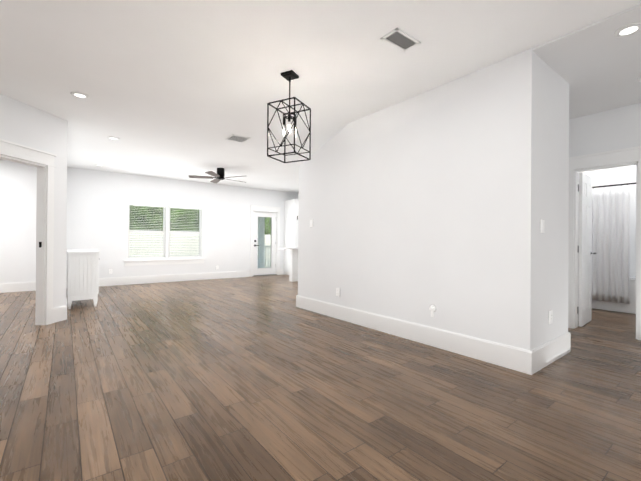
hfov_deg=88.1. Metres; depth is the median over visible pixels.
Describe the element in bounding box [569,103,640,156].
wall
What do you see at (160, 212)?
trees
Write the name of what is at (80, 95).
recessed light
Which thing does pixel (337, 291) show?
outlet
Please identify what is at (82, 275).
sideboard
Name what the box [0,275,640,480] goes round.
floor
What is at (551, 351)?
baseboard
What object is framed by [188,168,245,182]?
ceiling fan
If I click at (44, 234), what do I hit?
trim
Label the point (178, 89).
ceiling
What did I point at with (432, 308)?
outlet
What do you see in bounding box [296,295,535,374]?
baseboard
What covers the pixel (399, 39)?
ceiling vent
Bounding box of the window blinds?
[128,203,201,258]
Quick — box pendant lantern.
[267,70,310,162]
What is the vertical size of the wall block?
2.740 m
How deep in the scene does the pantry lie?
10.65 m
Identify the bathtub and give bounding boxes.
[578,276,635,313]
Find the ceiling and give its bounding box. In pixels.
[0,0,640,192]
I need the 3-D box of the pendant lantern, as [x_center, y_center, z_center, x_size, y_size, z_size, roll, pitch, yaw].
[-0.304,-1.219,3.253,0.310,0.824,0.310,0,0,27]
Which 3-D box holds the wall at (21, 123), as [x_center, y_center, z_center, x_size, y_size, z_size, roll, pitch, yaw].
[-3.829,-0.288,2.491,0.120,2.740,4.200,0,0,7]
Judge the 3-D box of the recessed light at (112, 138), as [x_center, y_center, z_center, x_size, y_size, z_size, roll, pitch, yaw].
[-3.327,-1.642,5.327,0.176,0.010,0.176,1,0,-38]
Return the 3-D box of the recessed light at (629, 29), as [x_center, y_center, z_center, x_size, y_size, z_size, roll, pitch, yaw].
[2.333,-1.590,2.507,0.176,0.010,0.176,1,0,-38]
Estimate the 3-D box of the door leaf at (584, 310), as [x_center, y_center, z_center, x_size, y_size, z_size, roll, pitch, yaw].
[3.596,0.120,4.515,0.608,2.015,0.161,1,0,-38]
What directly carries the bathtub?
on the floor
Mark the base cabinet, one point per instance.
(293, 274)
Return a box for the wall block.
[298,48,568,350]
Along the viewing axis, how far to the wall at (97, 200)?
8.04 m
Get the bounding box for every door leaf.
[253,212,275,274]
[577,172,595,326]
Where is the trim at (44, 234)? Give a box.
[0,139,56,324]
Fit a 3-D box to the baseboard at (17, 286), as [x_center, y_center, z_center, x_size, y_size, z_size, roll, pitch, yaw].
[-5.860,0.982,7.335,9.320,0.196,0.016,1,0,-38]
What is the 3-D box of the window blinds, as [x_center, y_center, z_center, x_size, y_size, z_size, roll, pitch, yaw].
[-4.064,-0.229,8.770,1.790,1.383,0.055,1,0,-38]
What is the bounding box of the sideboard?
[67,250,99,308]
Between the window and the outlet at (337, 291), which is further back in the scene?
the window
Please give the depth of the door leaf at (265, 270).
10.58 m
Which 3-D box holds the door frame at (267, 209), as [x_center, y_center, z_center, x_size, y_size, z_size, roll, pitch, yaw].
[-1.788,0.016,10.564,1.080,2.205,0.194,1,0,-38]
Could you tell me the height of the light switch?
0.122 m
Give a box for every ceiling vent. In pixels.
[226,134,250,142]
[380,28,420,51]
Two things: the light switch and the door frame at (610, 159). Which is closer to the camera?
the light switch
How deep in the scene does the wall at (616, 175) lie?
5.79 m
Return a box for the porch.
[258,217,270,267]
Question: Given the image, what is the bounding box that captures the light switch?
[540,219,543,232]
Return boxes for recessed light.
[70,91,88,98]
[107,136,119,139]
[613,22,640,37]
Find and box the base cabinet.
[287,248,297,281]
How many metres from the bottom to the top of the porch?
3.250 m
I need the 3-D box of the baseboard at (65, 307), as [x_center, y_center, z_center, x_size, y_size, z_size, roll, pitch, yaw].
[-4.602,0.987,5.991,0.016,0.196,3.621,1,0,-38]
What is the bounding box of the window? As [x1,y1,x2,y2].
[124,202,204,265]
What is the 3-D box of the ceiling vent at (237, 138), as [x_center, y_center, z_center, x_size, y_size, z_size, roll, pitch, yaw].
[-1.321,-1.627,5.296,0.300,0.012,0.300,1,0,-38]
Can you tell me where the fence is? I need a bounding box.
[129,233,270,266]
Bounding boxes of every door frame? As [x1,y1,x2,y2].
[250,205,280,276]
[568,146,640,339]
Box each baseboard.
[0,270,249,292]
[64,281,66,319]
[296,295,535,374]
[535,332,570,371]
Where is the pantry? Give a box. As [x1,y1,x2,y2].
[284,199,298,274]
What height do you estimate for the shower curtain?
1.908 m
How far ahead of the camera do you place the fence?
13.49 m
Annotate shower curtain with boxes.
[578,182,635,303]
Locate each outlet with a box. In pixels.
[336,287,339,296]
[429,305,435,316]
[549,310,551,323]
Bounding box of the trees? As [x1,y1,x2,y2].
[129,205,270,236]
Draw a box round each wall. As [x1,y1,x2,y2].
[0,94,67,307]
[0,159,297,282]
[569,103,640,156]
[587,165,635,276]
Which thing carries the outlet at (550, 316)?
attached to the wall block

